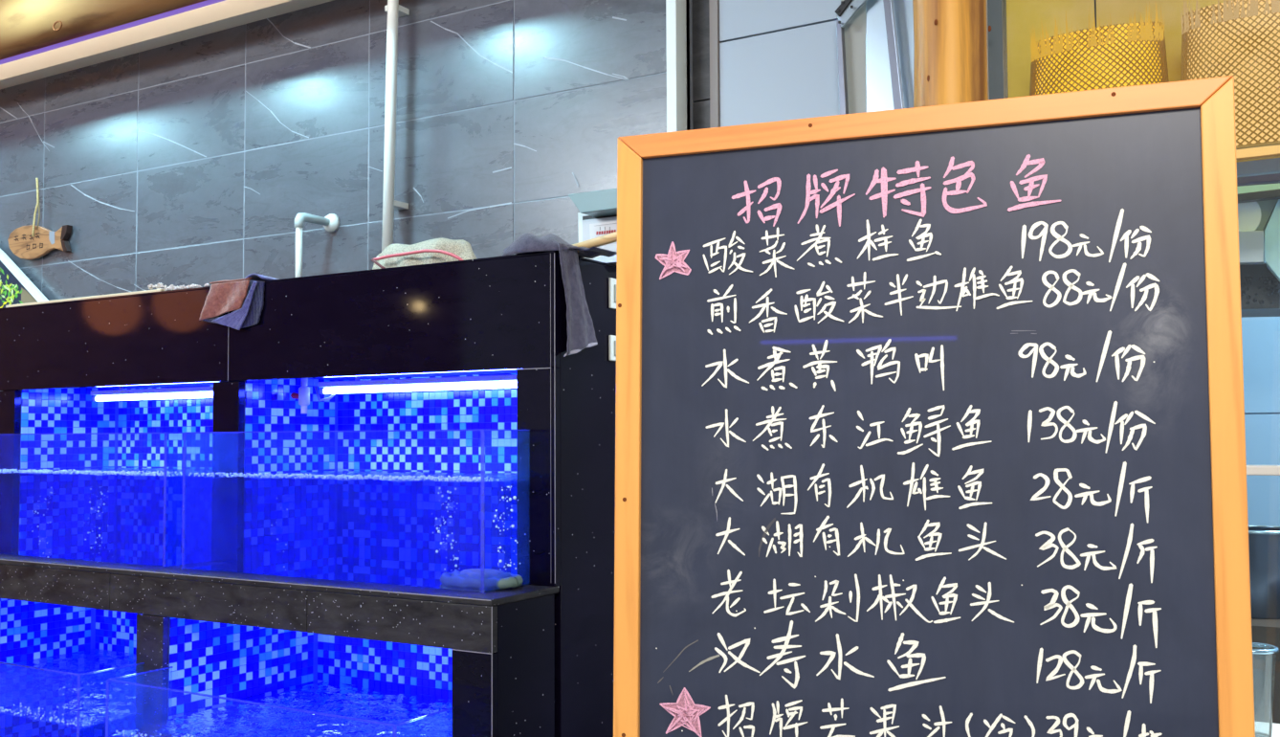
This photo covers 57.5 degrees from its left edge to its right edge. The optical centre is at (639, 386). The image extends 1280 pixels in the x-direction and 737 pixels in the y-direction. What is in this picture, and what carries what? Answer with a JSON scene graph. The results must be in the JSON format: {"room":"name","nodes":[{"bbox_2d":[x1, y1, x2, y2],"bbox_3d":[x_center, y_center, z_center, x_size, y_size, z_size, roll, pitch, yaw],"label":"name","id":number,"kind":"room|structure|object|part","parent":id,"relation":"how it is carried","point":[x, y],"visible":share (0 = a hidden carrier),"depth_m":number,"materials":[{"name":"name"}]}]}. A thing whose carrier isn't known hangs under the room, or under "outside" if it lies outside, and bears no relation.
{"room":"seafood restaurant","nodes":[
{"label":"seafood restaurant","id":0,"kind":"room"},
{"bbox_2d":[0,0,694,391],"bbox_3d":[-2.432,-0.258,5.968,6.170,3.460,0.192,-2,-3,30],"label":"wall","id":1,"kind":"structure","parent":0,"point":[196,160],"depth_m":5.30,"materials":[{"name":"grey tile"}]},
{"bbox_2d":[0,248,48,308],"bbox_3d":[-3.868,-0.691,6.666,1.670,0.836,0.030,-2,-3,30],"label":"panel","id":2,"kind":"object","parent":1,"relation":"attached to","point":[15,287],"visible":0.63,"depth_m":6.39,"materials":[{"name":"white"}]},
{"bbox_2d":[7,177,72,259],"bbox_3d":[-3.269,-0.913,6.343,0.542,0.436,0.044,-2,-3,30],"label":"plaque","id":3,"kind":"object","parent":1,"relation":"attached to","point":[31,241],"visible":1,"depth_m":6.33,"materials":[{"name":"brown wood"}]},
{"bbox_2d":[0,0,333,88],"bbox_3d":[-2.487,-1.857,5.899,6.030,0.270,0.100,-2,-3,30],"label":"trim","id":4,"kind":"structure","parent":1,"relation":"attached to","point":[226,14],"depth_m":5.85,"materials":[{"name":"beige paint"}]},
{"bbox_2d":[294,212,339,277],"bbox_3d":[-1.440,-0.562,5.158,0.088,0.440,0.218,-2,-3,30],"label":"pipe","id":5,"kind":"object","parent":1,"relation":"attached to","point":[330,222],"visible":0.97,"depth_m":5.08,"materials":[{"name":"white plastic"}]},
{"bbox_2d":[381,0,409,252],"bbox_3d":[-1.044,-1.194,5.006,0.091,1.684,0.122,-2,-3,30],"label":"pipe","id":6,"kind":"object","parent":1,"relation":"attached to","point":[394,11],"visible":0.7,"depth_m":4.96,"materials":[{"name":"white plastic"}]},
{"bbox_2d":[568,188,617,259],"bbox_3d":[-0.101,-0.599,4.380,0.319,0.241,0.195,-2,-3,30],"label":"electrical box","id":7,"kind":"object","parent":1,"relation":"attached to","point":[597,217],"visible":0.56,"depth_m":4.36,"materials":[{"name":"white paint"}]},
{"bbox_3d":[-0.102,-0.572,4.437,0.260,0.191,0.095,-2,-3,30],"label":"casing","id":8,"kind":"part","parent":7,"relation":"part of","materials":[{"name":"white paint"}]},
{"bbox_3d":[-0.120,-0.568,4.388,0.227,0.137,0.008,-2,-3,30],"label":"plate","id":9,"kind":"part","parent":7,"relation":"part of","materials":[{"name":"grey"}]},
{"bbox_2d":[665,0,690,132],"bbox_3d":[0.147,-0.343,4.313,0.042,3.460,0.110,-2,-3,30],"label":"trim","id":10,"kind":"structure","parent":1,"relation":"attached to","point":[675,10],"depth_m":4.31,"materials":[{"name":"white metal"}]},
{"bbox_2d":[692,0,709,129],"bbox_3d":[0.763,-0.355,4.116,1.220,3.460,0.144,-2,-3,30],"label":"wall","id":11,"kind":"structure","parent":0,"point":[700,8],"depth_m":4.38,"materials":[{"name":"stone"}]},
{"bbox_2d":[708,0,840,128],"bbox_3d":[0.657,-0.356,4.071,0.878,3.460,0.070,-2,-3,30],"label":"wall panel","id":12,"kind":"object","parent":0,"point":[771,60],"visible":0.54,"depth_m":4.18,"materials":[{"name":"grey"}]},
{"bbox_3d":[0.668,-1.682,4.124,0.843,0.806,0.060,-2,-3,30],"label":"white panel","id":13,"kind":"part","parent":12,"relation":"part of","materials":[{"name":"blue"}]},
{"bbox_2d":[835,0,914,114],"bbox_3d":[0.790,-1.060,3.887,0.286,0.936,0.100,-2,-3,30],"label":"window","id":14,"kind":"structure","parent":12,"relation":"attached to","point":[875,45],"depth_m":3.90,"materials":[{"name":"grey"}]},
{"bbox_3d":[0.727,-1.281,3.905,0.151,0.148,0.012,-2,-3,30],"label":"hinge plate","id":15,"kind":"part","parent":14,"relation":"part of","materials":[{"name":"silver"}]},
{"bbox_2d":[986,0,1279,736],"bbox_3d":[2.146,-0.430,2.539,2.655,3.460,0.440,-2,-3,30],"label":"window","id":16,"kind":"structure","parent":0,"point":[996,10],"depth_m":3.05,"materials":[{"name":"beige paint"}]},
{"bbox_3d":[0.921,-0.401,3.063,0.012,3.460,0.060,-2,-3,30],"label":"frame","id":17,"kind":"part","parent":16,"relation":"part of","materials":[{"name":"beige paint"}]},
{"bbox_3d":[0.945,-0.402,3.054,0.037,3.460,0.050,-2,-3,30],"label":"frame","id":18,"kind":"part","parent":16,"relation":"part of","materials":[{"name":"grey metal"}]},
{"bbox_3d":[2.081,-0.663,2.393,2.605,3.008,0.006,-2,-3,30],"label":"pane","id":19,"kind":"part","parent":16,"relation":"part of","materials":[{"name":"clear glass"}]},
{"bbox_3d":[2.062,0.176,2.366,2.655,0.022,0.100,-2,-3,30],"label":"sill","id":20,"kind":"part","parent":16,"relation":"part of","materials":[{"name":"beige"}]},
{"bbox_3d":[2.157,0.861,2.491,2.655,0.024,0.420,-2,-3,30],"label":"sill","id":21,"kind":"part","parent":16,"relation":"part of","materials":[{"name":"beige"}]},
{"bbox_2d":[1236,183,1279,282],"bbox_3d":[1.889,-0.447,3.597,0.464,0.340,0.320,-2,-3,30],"label":"range hood","id":22,"kind":"object","parent":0,"point":[1258,205],"visible":0.42,"depth_m":3.47,"materials":[{"name":"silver metal"}]},
{"bbox_3d":[1.897,-0.589,3.610,0.456,0.055,0.300,-2,-3,30],"label":"plate","id":23,"kind":"part","parent":22,"relation":"part of","materials":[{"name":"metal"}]},
{"bbox_2d":[1239,263,1279,317],"bbox_3d":[1.917,-0.313,3.820,0.322,0.162,0.300,-2,-3,30],"label":"duct","id":24,"kind":"object","parent":22,"relation":"attached to","point":[1254,309],"visible":0.25,"depth_m":3.65,"materials":[{"name":"grey metal"}]},
{"bbox_2d":[1240,275,1279,305],"bbox_3d":[1.918,-0.294,3.597,0.138,0.100,0.017,-2,-3,30],"label":"utensils","id":25,"kind":"object","parent":22,"relation":"hanging from","point":[1274,288],"visible":0.88,"depth_m":3.59,"materials":[{"name":"black metal"}]},
{"bbox_2d":[1236,173,1279,186],"bbox_3d":[1.738,-0.592,3.321,0.432,0.045,0.040,-2,-3,30],"label":"rail","id":26,"kind":"object","parent":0,"point":[1266,179],"visible":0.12,"depth_m":3.30,"materials":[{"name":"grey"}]},
{"bbox_2d":[1241,261,1279,525],"bbox_3d":[3.649,-0.391,3.607,4.150,3.460,0.112,-2,-3,30],"label":"wall","id":27,"kind":"structure","parent":0,"point":[1261,335],"depth_m":4.32,"materials":[{"name":"blue tile"}]},
{"bbox_3d":[-1.630,-2.218,1.981,11.700,0.100,9.600,-2,-3,30],"label":"ceiling","id":28,"kind":"structure","parent":0,"visible":0},
{"bbox_2d":[1029,0,1169,95],"bbox_3d":[1.219,-1.386,3.148,0.377,1.486,0.149,-2,-3,28],"label":"woven basket","id":29,"kind":"object","parent":28,"relation":"hanging from","point":[1122,55],"visible":0.52,"depth_m":3.06,"materials":[{"name":"yellow"}]},
{"bbox_3d":[1.219,-1.520,3.153,0.004,1.217,0.005,-2,-3,30],"label":"cord","id":30,"kind":"part","parent":29,"relation":"part of","materials":[{"name":"black rubber"}]},
{"bbox_2d":[1006,0,1279,177],"bbox_3d":[1.770,-1.348,3.082,1.587,1.556,0.030,-2,-3,30],"label":"shelf","id":31,"kind":"object","parent":28,"relation":"hanging from","point":[1021,14],"visible":0.02,"depth_m":3.36,"materials":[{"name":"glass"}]},
{"bbox_2d":[1179,0,1279,160],"bbox_3d":[1.538,-1.361,2.959,0.358,1.555,0.142,-2,-3,28],"label":"woven basket","id":32,"kind":"object","parent":28,"relation":"hanging from","point":[1240,39],"visible":0.59,"depth_m":2.89,"materials":[{"name":"yellow wicker"}]},
{"bbox_3d":[-1.612,1.339,1.826,11.700,0.100,9.600,-2,-3,30],"label":"floor","id":33,"kind":"structure","parent":0,"visible":0},
{"bbox_2d":[0,250,616,736],"bbox_3d":[-1.446,0.506,4.405,2.934,1.787,1.428,-2,-3,30],"label":"fish tank","id":34,"kind":"object","parent":33,"relation":"on","point":[534,658],"depth_m":4.27,"materials":[{"name":"black stone"}]},
{"bbox_2d":[32,486,54,557],"bbox_3d":[-2.300,0.544,4.475,0.173,0.320,0.007,-2,-3,30],"label":"bubbles","id":35,"kind":"object","parent":34,"relation":"on","point":[51,487],"visible":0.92,"depth_m":4.46,"materials":[{"name":"blue"}]},
{"bbox_2d":[0,648,136,736],"bbox_3d":[-2.189,1.266,4.555,1.394,0.243,0.940,-2,-3,30],"label":"water","id":36,"kind":"object","parent":34,"relation":"in","point":[107,718],"visible":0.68,"depth_m":4.81,"materials":[{"name":"blue liquid"}]},
{"bbox_2d":[0,702,92,726],"bbox_3d":[-2.393,1.127,4.196,1.363,0.018,0.104,-2,-3,30],"label":"froth","id":37,"kind":"object","parent":36,"relation":"on","point":[28,709],"visible":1,"depth_m":3.95,"materials":[{"name":"blue"}]},
{"bbox_3d":[-2.273,-0.357,4.864,1.030,0.013,0.140,-2,-3,30],"label":"wooden strip","id":38,"kind":"part","parent":34,"relation":"part of","materials":[{"name":"beige wood"}]},
{"bbox_2d":[82,485,108,562],"bbox_3d":[-1.996,0.520,4.297,0.180,0.304,0.007,-2,-3,30],"label":"bubbles","id":39,"kind":"object","parent":34,"relation":"on","point":[99,486],"visible":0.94,"depth_m":4.29,"materials":[{"name":"blue"}]},
{"bbox_2d":[0,466,214,566],"bbox_3d":[-2.087,0.503,4.770,1.392,0.321,0.720,-2,-3,30],"label":"water","id":40,"kind":"object","parent":34,"relation":"on","point":[118,549],"visible":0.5,"depth_m":4.70,"materials":[{"name":"blue liquid"}]},
{"bbox_2d":[0,468,182,476],"bbox_3d":[-2.233,0.329,4.508,1.359,0.019,0.107,-2,-3,30],"label":"froth","id":41,"kind":"object","parent":40,"relation":"on","point":[29,471],"visible":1,"depth_m":4.38,"materials":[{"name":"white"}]},
{"bbox_3d":[-2.146,-0.175,4.694,1.471,0.350,0.030,-2,-3,30],"label":"granite panel","id":42,"kind":"part","parent":34,"relation":"part of","materials":[{"name":"black stone"}]},
{"bbox_2d":[90,385,213,401],"bbox_3d":[-1.941,0.017,4.920,1.145,0.072,0.056,-2,-3,30],"label":"tube","id":43,"kind":"object","parent":34,"relation":"attached to","point":[120,394],"visible":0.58,"depth_m":4.98,"materials":[{"name":"white"}]},
{"bbox_2d":[90,386,213,395],"bbox_3d":[-1.939,0.016,4.919,1.130,0.020,0.056,-2,-3,30],"label":"aquarium light","id":44,"kind":"object","parent":43,"relation":"attached to","point":[193,390],"depth_m":4.95,"materials":[{"name":"white paint"}]},
{"bbox_2d":[147,282,209,290],"bbox_3d":[-1.782,-0.387,4.562,0.330,0.041,0.128,-2,-3,30],"label":"crumbs","id":45,"kind":"object","parent":34,"relation":"on","point":[158,285],"visible":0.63,"depth_m":4.54,"materials":[{"name":"grey"}]},
{"bbox_2d":[198,277,253,320],"bbox_3d":[-1.498,-0.324,4.345,0.259,0.154,0.138,-2,-3,30],"label":"towel","id":46,"kind":"object","parent":34,"relation":"hanging from","point":[226,296],"visible":0.94,"depth_m":4.30,"materials":[{"name":"pink fabric"}]},
{"bbox_2d":[203,273,279,330],"bbox_3d":[-1.462,-0.302,4.348,0.323,0.205,0.177,-2,-3,30],"label":"towel","id":47,"kind":"object","parent":34,"relation":"hanging from","point":[249,314],"visible":0.97,"depth_m":4.24,"materials":[{"name":"blue fabric"}]},
{"bbox_2d":[111,679,451,736],"bbox_3d":[-0.954,1.228,3.828,1.253,0.243,0.940,-2,-3,30],"label":"water","id":48,"kind":"object","parent":34,"relation":"in","point":[368,703],"visible":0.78,"depth_m":3.94,"materials":[{"name":"blue liquid"}]},
{"bbox_2d":[115,729,193,736],"bbox_3d":[-1.143,1.089,3.461,1.193,0.018,0.105,-2,-3,30],"label":"froth","id":49,"kind":"object","parent":48,"relation":"on","point":[116,730],"visible":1,"depth_m":3.68,"materials":[{"name":"blue"}]},
{"bbox_2d":[290,377,309,413],"bbox_3d":[-1.285,0.033,4.416,0.082,0.140,0.042,-2,-3,30],"label":"water valve","id":50,"kind":"object","parent":34,"relation":"attached to","point":[303,395],"visible":0.91,"depth_m":4.39,"materials":[{"name":"white plastic"}]},
{"bbox_3d":[-1.299,0.035,4.424,0.050,0.026,0.026,-2,-3,30],"label":"lever","id":51,"kind":"part","parent":50,"relation":"part of","materials":[{"name":"red plastic"}]},
{"bbox_2d":[186,469,528,591],"bbox_3d":[-0.835,0.465,4.033,1.300,0.321,0.720,-2,-3,30],"label":"water","id":52,"kind":"object","parent":34,"relation":"on","point":[414,570],"visible":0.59,"depth_m":4.05,"materials":[{"name":"blue liquid"}]},
{"bbox_2d":[188,471,499,482],"bbox_3d":[-0.991,0.291,3.777,1.292,0.019,0.108,-2,-3,30],"label":"froth","id":53,"kind":"object","parent":52,"relation":"on","point":[359,476],"visible":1,"depth_m":3.69,"materials":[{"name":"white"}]},
{"bbox_3d":[-0.881,-0.213,3.950,1.459,0.350,0.030,-2,-3,30],"label":"granite panel","id":54,"kind":"part","parent":34,"relation":"part of","materials":[{"name":"black stone"}]},
{"bbox_2d":[314,374,516,400],"bbox_3d":[-0.750,-0.007,4.218,1.199,0.099,0.056,-2,-3,30],"label":"tube","id":55,"kind":"object","parent":34,"relation":"attached to","point":[358,386],"visible":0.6,"depth_m":4.24,"materials":[{"name":"white"}]},
{"bbox_2d":[318,374,516,387],"bbox_3d":[-0.729,-0.021,4.206,1.140,0.020,0.056,-2,-3,30],"label":"aquarium light","id":56,"kind":"object","parent":55,"relation":"attached to","point":[492,381],"depth_m":4.19,"materials":[{"name":"white paint"}]},
{"bbox_2d":[371,237,476,269],"bbox_3d":[-0.739,-0.450,4.058,0.528,0.127,0.244,-2,-3,30],"label":"net","id":57,"kind":"object","parent":34,"relation":"on","point":[436,250],"visible":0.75,"depth_m":3.98,"materials":[{"name":"white fabric"}]},
{"bbox_2d":[431,486,462,570],"bbox_3d":[-0.574,0.422,3.462,0.115,0.245,0.009,-2,-3,30],"label":"bubbles","id":58,"kind":"object","parent":34,"relation":"in","point":[448,491],"visible":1,"depth_m":3.46,"materials":[{"name":"blue"}]},
{"bbox_2d":[440,568,523,589],"bbox_3d":[-0.483,0.583,3.549,0.282,0.047,0.192,-2,-3,30],"label":"stone","id":59,"kind":"object","parent":34,"relation":"on","point":[475,578],"visible":1,"depth_m":3.48,"materials":[{"name":"blue"}]},
{"bbox_2d":[492,485,525,569],"bbox_3d":[-0.376,0.406,3.346,0.117,0.242,0.010,-2,-3,30],"label":"bubbles","id":60,"kind":"object","parent":34,"relation":"in","point":[502,496],"visible":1,"depth_m":3.35,"materials":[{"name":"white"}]},
{"bbox_2d":[501,232,597,356],"bbox_3d":[-0.295,-0.284,3.689,0.268,0.400,0.216,-2,-3,30],"label":"towel","id":61,"kind":"object","parent":34,"relation":"hanging from","point":[581,332],"visible":0.93,"depth_m":3.62,"materials":[{"name":"grey fabric"}]},
{"bbox_2d":[572,231,617,252],"bbox_3d":[-0.091,-0.459,3.615,0.351,0.084,0.030,-2,-3,30],"label":"wooden pole","id":62,"kind":"object","parent":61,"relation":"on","point":[611,237],"visible":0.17,"depth_m":3.62,"materials":[{"name":"brown wood"}]},
{"bbox_2d":[538,246,617,258],"bbox_3d":[-0.202,-0.427,3.703,0.221,0.028,0.141,-2,-3,30],"label":"cloth","id":63,"kind":"object","parent":34,"relation":"on","point":[593,252],"visible":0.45,"depth_m":3.69,"materials":[{"name":"black fabric"}]},
{"bbox_2d":[593,251,617,264],"bbox_3d":[-0.068,-0.430,3.949,0.300,0.050,0.200,-2,-3,30],"label":"bag","id":64,"kind":"object","parent":34,"relation":"on","point":[612,259],"visible":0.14,"depth_m":3.89,"materials":[{"name":"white plastic"}]},
{"bbox_2d":[608,277,616,308],"bbox_3d":[-0.077,-0.306,3.866,0.016,0.100,0.080,-2,-3,30],"label":"wall socket","id":65,"kind":"object","parent":34,"relation":"attached to","point":[611,281],"visible":0.52,"depth_m":3.84,"materials":[{"name":"white plastic"}]},
{"bbox_2d":[608,334,616,360],"bbox_3d":[-0.076,-0.125,3.857,0.016,0.084,0.080,-2,-3,30],"label":"wall socket","id":66,"kind":"object","parent":34,"relation":"attached to","point":[611,338],"visible":0.48,"depth_m":3.83,"materials":[{"name":"white plastic"}]},
{"bbox_2d":[613,75,1255,736],"bbox_3d":[0.413,0.460,1.695,0.801,1.630,0.434,-1,-4,20],"label":"chalkboard","id":67,"kind":"object","parent":33,"relation":"on","point":[929,421],"visible":1,"depth_m":1.51,"materials":[{"name":"brown wood"}]},
{"bbox_3d":[-0.016,0.268,1.648,0.037,1.258,0.022,-1,-4,20],"label":"rail","id":68,"kind":"part","parent":67,"relation":"part of","materials":[{"name":"brown wood"}]},
{"bbox_3d":[0.347,-0.352,1.561,0.799,0.034,0.022,-1,-4,20],"label":"rail","id":69,"kind":"part","parent":67,"relation":"part of","materials":[{"name":"brown wood"}]},
{"bbox_3d":[0.702,0.252,1.384,0.037,1.258,0.022,-1,-4,20],"label":"rail","id":70,"kind":"part","parent":67,"relation":"part of","materials":[{"name":"brown wood"}]},
{"bbox_2d":[912,0,991,107],"bbox_3d":[0.807,-0.402,3.025,0.200,3.464,0.203,0,-3,-1],"label":"log post","id":71,"kind":"object","parent":33,"relation":"on","point":[950,58],"visible":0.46,"depth_m":2.96,"materials":[{"name":"brown wood"}]},
{"bbox_2d":[1251,617,1279,723],"bbox_3d":[3.019,1.010,3.301,2.600,0.600,0.780,-2,-3,30],"label":"countertop","id":72,"kind":"structure","parent":33,"relation":"on","point":[1263,630],"depth_m":3.52,"materials":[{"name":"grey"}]},
{"bbox_2d":[1248,524,1279,618],"bbox_3d":[2.002,0.597,3.791,0.286,0.277,0.286,-2,-3,30],"label":"steel pot","id":73,"kind":"object","parent":72,"relation":"on","point":[1264,540],"visible":0.36,"depth_m":3.66,"materials":[{"name":"silver metal"}]},
{"bbox_2d":[1252,641,1279,736],"bbox_3d":[1.524,0.757,2.904,0.122,0.223,0.122,-2,-3,30],"label":"plastic cup","id":74,"kind":"object","parent":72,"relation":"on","point":[1271,649],"visible":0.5,"depth_m":2.90,"materials":[{"name":"blue"}]},
{"bbox_3d":[-6.994,-0.315,4.138,0.170,3.460,8.000,-2,-3,30],"label":"wall","id":75,"kind":"structure","parent":0,"visible":0},
{"bbox_2d":[0,0,225,64],"bbox_3d":[-3.058,-1.777,5.745,5.402,0.337,0.317,-2,-3,30],"label":"light strip","id":76,"kind":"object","parent":75,"relation":"attached to","point":[28,28],"depth_m":5.42,"materials":[{"name":"purple plastic"}]}
]}

